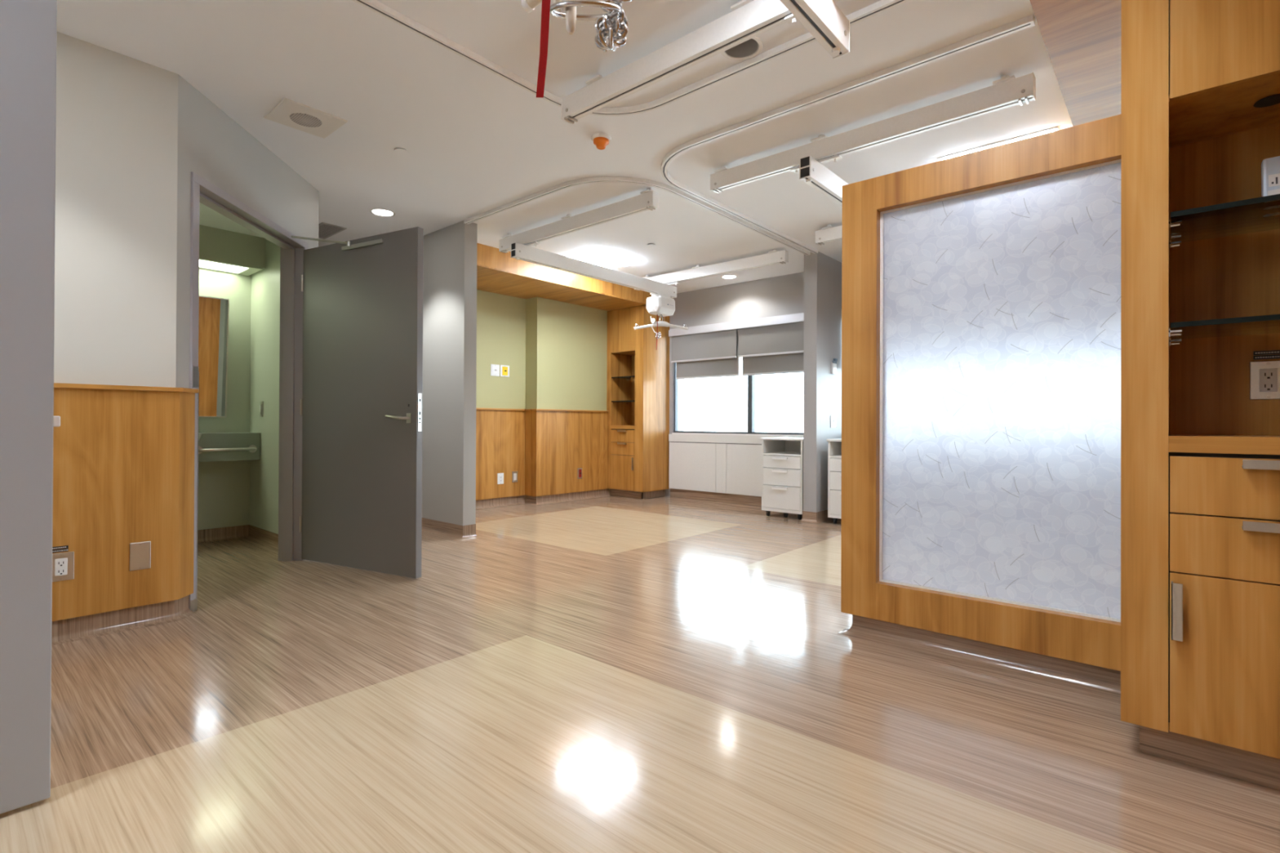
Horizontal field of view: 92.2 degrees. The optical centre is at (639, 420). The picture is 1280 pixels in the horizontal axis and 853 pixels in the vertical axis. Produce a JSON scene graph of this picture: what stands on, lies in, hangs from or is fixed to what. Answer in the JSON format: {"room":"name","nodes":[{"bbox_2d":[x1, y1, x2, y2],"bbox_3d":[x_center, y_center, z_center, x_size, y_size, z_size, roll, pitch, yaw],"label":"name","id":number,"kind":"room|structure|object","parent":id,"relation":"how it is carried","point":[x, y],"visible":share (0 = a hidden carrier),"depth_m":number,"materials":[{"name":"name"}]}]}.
{"room":"hospital room","nodes":[
{"label":"hospital room","id":0,"kind":"room"},
{"bbox_2d":[53,31,177,387],"bbox_3d":[-3.147,-0.365,1.990,0.120,2.620,2.665,0,0,41],"label":"wall","id":1,"kind":"structure","parent":0,"point":[117,135],"depth_m":2.78,"materials":[{"name":"beige paint"}]},
{"bbox_2d":[51,595,197,645],"bbox_3d":[-3.021,0.896,2.071,0.117,0.100,2.568,0,0,41],"label":"baseboard","id":2,"kind":"structure","parent":1,"relation":"attached to","point":[77,628],"depth_m":2.79,"materials":[{"name":"brown wood"}]},
{"bbox_2d":[51,382,198,621],"bbox_3d":[-3.012,0.341,2.066,0.116,1.010,2.565,0,0,41],"label":"wainscot panel","id":3,"kind":"object","parent":1,"relation":"attached to","point":[123,455],"depth_m":2.78,"materials":[{"name":"brown wood"}]},
{"bbox_2d":[52,551,74,582],"bbox_3d":[-2.469,0.625,2.626,0.010,0.119,0.083,0,0,41],"label":"power outlet","id":4,"kind":"object","parent":3,"relation":"attached to","point":[63,563],"visible":0.87,"depth_m":2.63,"materials":[{"name":"plastic"}]},
{"bbox_2d":[54,558,67,576],"bbox_3d":[-2.467,0.625,2.624,0.003,0.071,0.040,0,0,41],"label":"socket","id":5,"kind":"object","parent":4,"relation":"attached to","point":[60,564],"depth_m":2.62,"materials":[{"name":"white plastic"}]},
{"bbox_2d":[129,541,151,571],"bbox_3d":[-2.295,0.622,2.828,0.008,0.126,0.076,0,0,41],"label":"blank plate","id":6,"kind":"object","parent":3,"relation":"attached to","point":[140,552],"visible":1,"depth_m":2.83,"materials":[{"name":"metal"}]},
{"bbox_2d":[197,267,251,529],"bbox_3d":[-3.978,-0.358,4.313,0.135,2.620,2.177,0,0,41],"label":"wall","id":7,"kind":"structure","parent":0,"point":[224,486],"depth_m":4.99,"materials":[{"name":"paint"}]},
{"bbox_2d":[198,295,229,417],"bbox_3d":[-3.617,-0.494,4.548,0.966,0.935,0.081,0,0,-44],"label":"bathroom mirror","id":8,"kind":"object","parent":7,"relation":"attached to","point":[213,314],"visible":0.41,"depth_m":4.82,"materials":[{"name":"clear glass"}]},
{"bbox_2d":[198,432,260,462],"bbox_3d":[-3.722,0.197,4.177,0.430,0.219,2.015,0,0,41],"label":"bathroom vanity","id":9,"kind":"object","parent":7,"relation":"attached to","point":[206,440],"visible":0.08,"depth_m":4.75,"materials":[{"name":"ceramic"}]},
{"bbox_2d":[198,432,202,441],"bbox_3d":[-3.451,0.172,4.488,0.430,0.165,0.430,0,0,41],"label":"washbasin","id":10,"kind":"object","parent":9,"relation":"in","point":[200,435],"depth_m":4.57,"materials":[{"name":"ceramic"}]},
{"bbox_2d":[198,444,257,453],"bbox_3d":[-3.152,0.222,4.705,0.067,0.060,0.420,0,0,41],"label":"grab bar","id":11,"kind":"object","parent":9,"relation":"attached to","point":[252,448],"visible":0.77,"depth_m":4.68,"materials":[{"name":"metal"}]},
{"bbox_2d":[199,256,262,275],"bbox_3d":[-3.773,-1.205,4.189,0.330,0.015,2.050,0,0,41],"label":"bathroom light","id":12,"kind":"object","parent":7,"relation":"attached to","point":[204,263],"visible":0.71,"depth_m":4.81,"materials":[{"name":"white plastic"}]},
{"bbox_2d":[199,224,265,268],"bbox_3d":[-3.799,-1.331,4.160,0.335,0.235,2.170,0,0,41],"label":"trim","id":13,"kind":"structure","parent":7,"relation":"attached to","point":[215,243],"depth_m":4.69,"materials":[{"name":"paint"}]},
{"bbox_2d":[197,524,278,550],"bbox_3d":[-3.515,0.902,3.904,1.108,0.100,2.163,0,0,41],"label":"baseboard","id":14,"kind":"structure","parent":7,"relation":"attached to","point":[262,536],"depth_m":4.90,"materials":[{"name":"brown wood"}]},
{"bbox_2d":[199,202,262,237],"bbox_3d":[-3.162,-1.548,3.607,2.023,0.200,2.170,0,0,41],"label":"ceiling","id":15,"kind":"structure","parent":0,"point":[209,217],"depth_m":4.49,"materials":[{"name":"paint"}]},
{"bbox_2d":[175,74,319,388],"bbox_3d":[-2.347,-0.354,3.684,0.140,2.620,1.530,0,0,-4],"label":"wall","id":16,"kind":"structure","parent":0,"point":[212,145],"depth_m":3.31,"materials":[{"name":"grey paint"}]},
{"bbox_2d":[188,172,423,611],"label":"door","id":17,"kind":"structure","parent":16,"relation":"in","point":[351,349],"depth_m":3.94,"materials":[{"name":"grey metal"}]},
{"bbox_2d":[248,239,279,533],"bbox_3d":[-2.791,-0.241,4.717,1.125,2.400,0.007,0,0,41],"label":"wall","id":18,"kind":"structure","parent":0,"point":[265,282],"depth_m":4.84,"materials":[{"name":"paint"}]},
{"bbox_2d":[259,401,263,416],"bbox_3d":[-3.002,-0.091,4.883,0.040,0.120,0.018,0,0,41],"label":"switch box","id":19,"kind":"object","parent":18,"relation":"attached to","point":[261,406],"visible":1,"depth_m":4.87,"materials":[{"name":"metal"}]},
{"bbox_2d":[422,220,477,525],"bbox_3d":[-2.156,-0.344,5.768,1.973,2.620,0.120,0,0,41],"label":"wall","id":20,"kind":"structure","parent":0,"point":[450,252],"depth_m":5.21,"materials":[{"name":"grey paint"}]},
{"bbox_2d":[422,517,477,538],"bbox_3d":[-2.152,0.916,5.726,1.994,0.100,0.161,0,0,41],"label":"baseboard","id":21,"kind":"structure","parent":20,"relation":"attached to","point":[455,531],"depth_m":5.19,"materials":[{"name":"brown wood"}]},
{"bbox_2d":[476,243,673,302],"bbox_3d":[-0.655,-1.546,6.725,0.020,0.195,3.275,0,0,41],"label":"trim","id":22,"kind":"structure","parent":20,"relation":"attached to","point":[486,255],"depth_m":6.39,"materials":[{"name":"brown wood"}]},
{"bbox_2d":[475,289,609,493],"bbox_3d":[-1.263,-0.333,7.329,0.370,2.620,3.408,0,0,41],"label":"wall","id":23,"kind":"structure","parent":0,"point":[555,352],"depth_m":7.24,"materials":[{"name":"green paint"}]},
{"bbox_2d":[490,364,499,376],"bbox_3d":[-1.628,-0.567,6.934,0.018,0.130,0.115,0,0,41],"label":"wall plate","id":24,"kind":"object","parent":23,"relation":"attached to","point":[495,369],"visible":1,"depth_m":6.93,"materials":[{"name":"white plastic"}]},
{"bbox_2d":[475,408,524,500],"bbox_3d":[-1.869,0.366,6.640,0.040,1.010,1.566,0,0,41],"label":"wainscot panel","id":25,"kind":"object","parent":23,"relation":"attached to","point":[500,432],"visible":0.44,"depth_m":6.96,"materials":[{"name":"brown wood"}]},
{"bbox_2d":[497,472,503,484],"bbox_3d":[-1.576,0.657,6.965,0.010,0.123,0.085,0,0,41],"label":"power outlet","id":26,"kind":"object","parent":25,"relation":"attached to","point":[500,476],"visible":1,"depth_m":6.96,"materials":[{"name":"white plastic"}]},
{"bbox_2d":[511,471,517,482],"bbox_3d":[-1.444,0.650,7.117,0.009,0.126,0.077,0,0,41],"label":"power outlet","id":27,"kind":"object","parent":25,"relation":"attached to","point":[514,474],"visible":1,"depth_m":7.11,"materials":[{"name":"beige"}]},
{"bbox_2d":[500,364,509,377],"bbox_3d":[-1.540,-0.566,7.035,0.018,0.130,0.125,0,0,41],"label":"wall plate","id":28,"kind":"object","parent":23,"relation":"attached to","point":[504,370],"visible":1,"depth_m":7.03,"materials":[{"name":"yellow plastic"}]},
{"bbox_2d":[475,488,610,509],"bbox_3d":[-1.390,0.925,7.033,0.254,0.100,2.805,0,0,41],"label":"baseboard","id":29,"kind":"structure","parent":23,"relation":"attached to","point":[552,499],"depth_m":7.21,"materials":[{"name":"brown wood"}]},
{"bbox_2d":[476,263,646,311],"bbox_3d":[-0.983,-1.441,7.010,0.890,0.015,3.275,0,0,41],"label":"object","id":30,"kind":"structure","parent":23,"relation":"attached to","point":[490,279],"depth_m":6.79,"materials":[{"name":"brown wood"}]},
{"bbox_2d":[524,408,608,496],"bbox_3d":[-0.885,0.374,7.592,0.227,1.010,1.196,0,0,41],"label":"wainscot panel","id":31,"kind":"object","parent":23,"relation":"attached to","point":[558,442],"visible":1,"depth_m":7.42,"materials":[{"name":"brown wood"}]},
{"bbox_2d":[577,467,582,479],"bbox_3d":[-0.738,0.652,7.602,0.018,0.132,0.077,0,0,41],"label":"power outlet","id":32,"kind":"object","parent":31,"relation":"attached to","point":[580,469],"visible":1,"depth_m":7.60,"materials":[{"name":"plastic"}]},
{"bbox_2d":[57,0,1073,293],"bbox_3d":[-0.010,-1.725,3.338,8.800,0.140,8.800,0,0,41],"label":"ceiling","id":33,"kind":"structure","parent":0,"point":[477,141],"depth_m":3.22,"materials":[{"name":"paint"}]},
{"bbox_2d":[263,97,347,138],"bbox_3d":[-1.839,-1.657,3.392,0.310,0.013,0.320,0,0,41],"label":"ceiling speaker","id":34,"kind":"object","parent":33,"relation":"attached to","point":[294,114],"visible":1,"depth_m":3.37,"materials":[{"name":"paint"}]},
{"bbox_2d":[289,112,321,127],"bbox_3d":[-1.839,-1.653,3.392,0.156,0.005,0.156,0,0,41],"label":"grille","id":35,"kind":"object","parent":34,"relation":"attached to","point":[302,119],"depth_m":3.39,"materials":[{"name":"white metal"}]},
{"bbox_2d":[318,222,346,239],"bbox_3d":[-2.764,-1.654,5.376,0.470,0.008,0.200,0,0,41],"label":"ceiling vent","id":36,"kind":"object","parent":33,"relation":"in","point":[326,230],"visible":0.65,"depth_m":5.33,"materials":[{"name":"grey metal"}]},
{"bbox_2d":[318,224,342,238],"bbox_3d":[-2.769,-1.654,5.381,0.416,0.004,0.160,0,0,41],"label":"grille","id":37,"kind":"object","parent":36,"relation":"attached to","point":[325,231],"depth_m":5.36,"materials":[{"name":"grey metal"}]},
{"bbox_2d":[369,208,395,217],"bbox_3d":[-2.046,-1.654,4.898,0.190,0.005,0.190,0,0,41],"label":"recessed light","id":38,"kind":"object","parent":33,"relation":"in","point":[378,211],"visible":1,"depth_m":4.89,"materials":[{"name":"white glass"}]},
{"bbox_2d":[394,147,408,154],"bbox_3d":[-1.466,-1.655,3.783,0.084,0.009,0.084,0,0,41],"label":"sprinkler cover","id":39,"kind":"object","parent":33,"relation":"attached to","point":[398,150],"visible":1,"depth_m":3.78,"materials":[{"name":"metal"}]},
{"bbox_2d":[498,187,658,253],"bbox_3d":[-0.562,-1.577,4.931,1.787,0.148,0.090,0,0,41],"label":"rail","id":40,"kind":"object","parent":33,"relation":"attached to","point":[648,199],"visible":1,"depth_m":4.77,"materials":[{"name":"white metal"}]},
{"bbox_2d":[511,240,679,298],"bbox_3d":[-0.342,-1.434,6.011,0.300,0.151,2.206,0,0,41],"label":"rail","id":41,"kind":"object","parent":40,"relation":"hanging from","point":[527,253],"visible":0.98,"depth_m":5.79,"materials":[{"name":"white metal"}]},
{"bbox_2d":[634,292,688,348],"bbox_3d":[0.229,-1.061,6.663,0.543,0.602,0.277,0,0,-24],"label":"lift","id":42,"kind":"object","parent":41,"relation":"hanging from","point":[660,304],"visible":1,"depth_m":6.62,"materials":[{"name":"white plastic"}]},
{"bbox_2d":[591,132,611,149],"bbox_3d":[-0.227,-1.622,3.592,0.116,0.066,0.116,0,0,41],"label":"detector","id":43,"kind":"object","parent":33,"relation":"attached to","point":[601,140],"visible":1,"depth_m":3.56,"materials":[{"name":"orange plastic"}]},
{"bbox_2d":[564,247,642,269],"bbox_3d":[-0.416,-1.632,6.283,0.600,0.024,0.650,0,0,41],"label":"recessed light","id":44,"kind":"object","parent":33,"relation":"in","point":[596,255],"visible":0.66,"depth_m":6.16,"materials":[{"name":"white plastic"}]},
{"bbox_2d":[351,0,910,115],"bbox_3d":[-0.420,-1.654,0.897,3.036,0.028,4.181,0,0,41],"label":"track","id":45,"kind":"object","parent":33,"relation":"attached to","point":[882,6],"visible":0.74,"depth_m":2.78,"materials":[{"name":"white metal"}]},
{"bbox_2d":[463,176,810,255],"bbox_3d":[0.277,-1.633,4.944,3.240,0.028,1.279,0,0,-17],"label":"track","id":46,"kind":"object","parent":33,"relation":"attached to","point":[559,187],"visible":1,"depth_m":4.55,"materials":[{"name":"white metal"}]},
{"bbox_2d":[646,243,655,246],"bbox_3d":[0.106,-1.640,5.755,0.084,0.009,0.084,0,0,41],"label":"sprinkler cover","id":47,"kind":"object","parent":33,"relation":"attached to","point":[650,244],"visible":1,"depth_m":5.75,"materials":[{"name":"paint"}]},
{"bbox_2d":[560,0,791,124],"bbox_3d":[0.715,-1.584,2.175,2.892,0.148,0.090,0,0,41],"label":"rail","id":48,"kind":"object","parent":33,"relation":"attached to","point":[748,20],"visible":1,"depth_m":2.63,"materials":[{"name":"white metal"}]},
{"bbox_2d":[779,0,849,58],"bbox_3d":[0.039,-1.452,1.499,0.300,0.151,2.201,0,0,41],"label":"rail","id":49,"kind":"object","parent":48,"relation":"hanging from","point":[823,19],"visible":1,"depth_m":2.19,"materials":[{"name":"white metal"}]},
{"bbox_2d":[520,0,632,97],"bbox_3d":[-0.046,-1.023,1.401,0.527,0.726,0.306,0,0,5],"label":"lift","id":50,"kind":"object","parent":49,"relation":"hanging from","point":[610,25],"visible":1,"depth_m":1.36,"materials":[{"name":"white metal"}]},
{"bbox_2d":[634,248,788,290],"bbox_3d":[0.670,-1.565,6.430,1.897,0.148,0.090,0,0,41],"label":"rail","id":51,"kind":"object","parent":33,"relation":"attached to","point":[773,257],"visible":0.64,"depth_m":6.23,"materials":[{"name":"white metal"}]},
{"bbox_2d":[720,274,737,279],"bbox_3d":[1.012,-1.632,6.995,0.190,0.005,0.190,0,0,41],"label":"recessed light","id":52,"kind":"object","parent":33,"relation":"in","point":[729,276],"visible":1,"depth_m":7.00,"materials":[{"name":"white plastic"}]},
{"bbox_2d":[720,35,763,60],"bbox_3d":[0.450,-1.707,2.732,0.190,0.114,0.190,0,0,41],"label":"ceiling speaker","id":53,"kind":"object","parent":33,"relation":"in","point":[748,49],"visible":0.4,"depth_m":2.79,"materials":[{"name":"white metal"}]},
{"bbox_2d":[815,224,842,245],"bbox_3d":[2.186,-1.567,4.646,1.807,0.148,0.090,0,0,41],"label":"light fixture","id":54,"kind":"object","parent":33,"relation":"attached to","point":[829,233],"visible":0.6,"depth_m":5.14,"materials":[{"name":"white metal"}]},
{"bbox_2d":[660,13,1035,253],"bbox_3d":[0.905,-1.633,4.242,1.527,0.028,3.446,0,0,2],"label":"track","id":55,"kind":"object","parent":33,"relation":"attached to","point":[1029,20],"visible":1,"depth_m":3.15,"materials":[{"name":"white metal"}]},
{"bbox_2d":[710,71,1035,193],"bbox_3d":[1.162,-1.576,3.470,1.807,0.148,0.090,0,0,41],"label":"rail","id":56,"kind":"object","parent":33,"relation":"attached to","point":[1006,91],"visible":1,"depth_m":3.28,"materials":[{"name":"white metal"}]},
{"bbox_2d":[791,154,848,206],"bbox_3d":[1.531,-1.434,4.171,0.300,0.151,1.821,0,0,41],"label":"rail","id":57,"kind":"object","parent":56,"relation":"hanging from","point":[811,171],"visible":0.48,"depth_m":3.59,"materials":[{"name":"white metal"}]},
{"bbox_2d":[937,126,1058,160],"bbox_3d":[2.308,-1.631,3.891,0.630,0.024,0.640,0,0,41],"label":"recessed light","id":58,"kind":"object","parent":33,"relation":"in","point":[1053,129],"visible":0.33,"depth_m":3.64,"materials":[{"name":"white plastic"}]},
{"bbox_2d":[0,496,1279,852],"bbox_3d":[-0.022,1.024,3.326,8.800,0.120,8.800,0,0,41],"label":"floor","id":59,"kind":"structure","parent":0,"point":[608,674],"depth_m":1.96,"materials":[{"name":"beige wood"}]},
{"bbox_2d":[0,0,60,813],"bbox_3d":[-1.840,-0.124,1.134,0.045,2.118,1.132,0,0,41],"label":"door","id":60,"kind":"structure","parent":59,"relation":"on","point":[28,28],"depth_m":1.50,"materials":[{"name":"grey paint"}]},
{"bbox_2d":[606,305,669,499],"bbox_3d":[-0.050,-0.218,7.995,0.665,2.403,0.547,0,0,41],"label":"tall cabinet","id":61,"kind":"object","parent":59,"relation":"on","point":[637,372],"visible":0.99,"depth_m":7.81,"materials":[{"name":"brown wood"}]},
{"bbox_2d":[610,425,635,429],"bbox_3d":[-0.092,0.086,7.968,0.417,0.045,0.401,0,0,41],"label":"countertop","id":62,"kind":"structure","parent":61,"relation":"on","point":[621,427],"depth_m":7.80,"materials":[{"name":"brown wood"}]},
{"bbox_2d":[615,377,635,379],"bbox_3d":[-0.098,-0.553,7.961,0.409,0.010,0.348,0,0,41],"label":"glass shelf","id":63,"kind":"object","parent":61,"relation":"attached to","point":[616,378],"depth_m":8.01,"materials":[{"name":"glass"}]},
{"bbox_2d":[668,434,803,506],"bbox_3d":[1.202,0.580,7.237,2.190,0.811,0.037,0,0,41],"label":"base cabinet","id":64,"kind":"object","parent":59,"relation":"on","point":[726,471],"visible":0.65,"depth_m":7.45,"materials":[{"name":"white laminate"}]},
{"bbox_2d":[760,437,803,519],"bbox_3d":[1.569,0.582,6.354,0.476,0.805,0.508,0,0,41],"label":"cart","id":65,"kind":"object","parent":59,"relation":"on","point":[782,458],"visible":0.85,"depth_m":6.20,"materials":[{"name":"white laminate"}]},
{"bbox_2d":[826,438,841,524],"bbox_3d":[2.108,0.582,5.885,0.476,0.805,0.508,0,0,41],"label":"base cabinet","id":66,"kind":"object","parent":59,"relation":"on","point":[834,446],"visible":0.22,"depth_m":5.83,"materials":[{"name":"white laminate"}]},
{"bbox_2d":[836,114,1120,701],"bbox_3d":[1.564,-0.049,2.297,1.658,2.030,0.141,0,0,41],"label":"divider","id":67,"kind":"object","parent":59,"relation":"on","point":[981,289],"visible":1,"depth_m":2.43,"materials":[{"name":"brown wood"}]},
{"bbox_2d":[1120,0,1279,790],"bbox_3d":[1.757,-0.237,1.729,0.620,2.403,0.468,0,0,41],"label":"tall cabinet","id":68,"kind":"object","parent":59,"relation":"on","point":[1200,108],"depth_m":1.73,"materials":[{"name":"brown wood"}]},
{"bbox_2d":[1168,434,1279,454],"bbox_3d":[1.753,0.067,1.721,0.416,0.045,0.401,0,0,41],"label":"countertop","id":69,"kind":"structure","parent":68,"relation":"on","point":[1187,443],"depth_m":1.64,"materials":[{"name":"brown wood"}]},
{"bbox_2d":[1170,320,1279,339],"bbox_3d":[1.746,-0.265,1.712,0.408,0.010,0.348,0,0,41],"label":"glass shelf","id":70,"kind":"object","parent":68,"relation":"attached to","point":[1201,328],"depth_m":1.73,"materials":[{"name":"glass"}]},
{"bbox_2d":[1170,200,1279,240],"bbox_3d":[1.747,-0.573,1.714,0.408,0.010,0.348,0,0,41],"label":"glass shelf","id":71,"kind":"object","parent":68,"relation":"attached to","point":[1242,215],"depth_m":1.76,"materials":[{"name":"glass"}]},
{"bbox_2d":[1249,360,1279,399],"bbox_3d":[1.896,-0.122,1.858,0.080,0.116,0.010,0,0,41],"label":"power outlet","id":72,"kind":"object","parent":68,"relation":"attached to","point":[1264,376],"visible":1,"depth_m":1.86,"materials":[{"name":"plastic"}]},
{"bbox_2d":[1259,368,1277,391],"bbox_3d":[1.894,-0.122,1.856,0.038,0.070,0.003,0,0,41],"label":"socket","id":73,"kind":"object","parent":72,"relation":"attached to","point":[1268,376],"depth_m":1.85,"materials":[{"name":"white plastic"}]},
{"bbox_2d":[1253,93,1279,107],"bbox_3d":[1.757,-0.890,1.713,0.072,0.004,0.072,0,0,41],"label":"puck light","id":74,"kind":"object","parent":68,"relation":"attached to","point":[1265,100],"depth_m":1.71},
{"bbox_2d":[1261,155,1279,217],"bbox_3d":[1.823,-0.658,1.693,0.160,0.166,0.058,0,0,41],"label":"power outlet","id":75,"kind":"object","parent":68,"relation":"on","point":[1270,167],"visible":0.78,"depth_m":1.72,"materials":[{"name":"white plastic"}]},
{"bbox_2d":[665,271,804,497],"bbox_3d":[2.881,-0.322,5.974,7.700,2.620,0.250,0,0,41],"label":"wall","id":76,"kind":"structure","parent":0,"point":[784,295],"depth_m":7.37,"materials":[{"name":"grey paint"}]},
{"bbox_2d":[671,328,736,362],"bbox_3d":[0.765,-0.905,7.530,0.965,0.338,0.014,0,0,41],"label":"roller shade","id":77,"kind":"object","parent":76,"relation":"attached to","point":[721,344],"visible":1,"depth_m":7.51,"materials":[{"name":"grey fabric"}]},
{"bbox_2d":[675,328,738,379],"bbox_3d":[0.814,-0.798,7.540,0.925,0.550,0.014,0,0,41],"label":"roller shade","id":78,"kind":"object","parent":76,"relation":"attached to","point":[725,367],"visible":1,"depth_m":7.50,"materials":[{"name":"grey fabric"}]},
{"bbox_2d":[668,312,804,336],"bbox_3d":[1.206,-1.116,7.187,2.120,0.095,0.130,0,0,41],"label":"shade cassette","id":79,"kind":"object","parent":76,"relation":"attached to","point":[796,317],"visible":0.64,"depth_m":7.14,"materials":[{"name":"grey metal"}]},
{"bbox_2d":[671,328,803,436],"bbox_3d":[1.264,-0.469,7.269,2.160,1.288,0.102,0,0,41],"label":"window","id":80,"kind":"structure","parent":76,"relation":"attached to","point":[751,379],"depth_m":7.24,"materials":[{"name":"metal"}]},
{"bbox_2d":[737,321,804,357],"bbox_3d":[1.565,-0.904,6.834,1.095,0.338,0.014,0,0,41],"label":"roller shade","id":81,"kind":"object","parent":76,"relation":"attached to","point":[786,338],"visible":0.56,"depth_m":6.91,"materials":[{"name":"grey fabric"}]},
{"bbox_2d":[742,352,804,375],"bbox_3d":[1.602,-0.798,6.854,1.065,0.550,0.014,0,0,41],"label":"roller shade","id":82,"kind":"object","parent":76,"relation":"attached to","point":[788,362],"visible":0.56,"depth_m":6.93,"materials":[{"name":"grey fabric"}]},
{"bbox_2d":[803,251,841,512],"bbox_3d":[1.874,-0.325,6.230,0.135,2.620,0.685,0,0,41],"label":"wall","id":83,"kind":"structure","parent":0,"point":[822,389],"depth_m":6.01,"materials":[{"name":"grey paint"}]},
{"bbox_2d":[797,509,832,524],"bbox_3d":[1.852,0.935,6.205,0.217,0.100,0.716,0,0,41],"label":"baseboard","id":84,"kind":"structure","parent":83,"relation":"attached to","point":[820,517],"depth_m":5.97,"materials":[{"name":"brown wood"}]},
{"bbox_2d":[830,415,835,427],"bbox_3d":[1.950,0.011,6.204,0.014,0.120,0.120,0,0,41],"label":"light switch","id":85,"kind":"object","parent":83,"relation":"attached to","point":[833,418],"visible":1,"depth_m":6.20,"materials":[{"name":"white plastic"}]},
{"bbox_2d":[831,358,837,373],"bbox_3d":[1.954,-0.547,6.199,0.025,0.155,0.110,0,0,41],"label":"holder","id":86,"kind":"object","parent":83,"relation":"attached to","point":[833,365],"visible":1,"depth_m":6.18,"materials":[{"name":"white plastic"}]},
{"bbox_3d":[0.882,-0.357,-0.129,0.140,2.620,4.760,0,0,41],"label":"wall","id":87,"kind":"structure","parent":0,"visible":0},
{"bbox_2d":[1030,0,1121,126],"bbox_3d":[1.603,-1.454,1.612,1.060,0.015,8.020,0,0,41],"label":"wood ceiling panel","id":88,"kind":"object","parent":87,"relation":"attached to","point":[1082,38],"depth_m":2.40,"materials":[{"name":"brown wood"}]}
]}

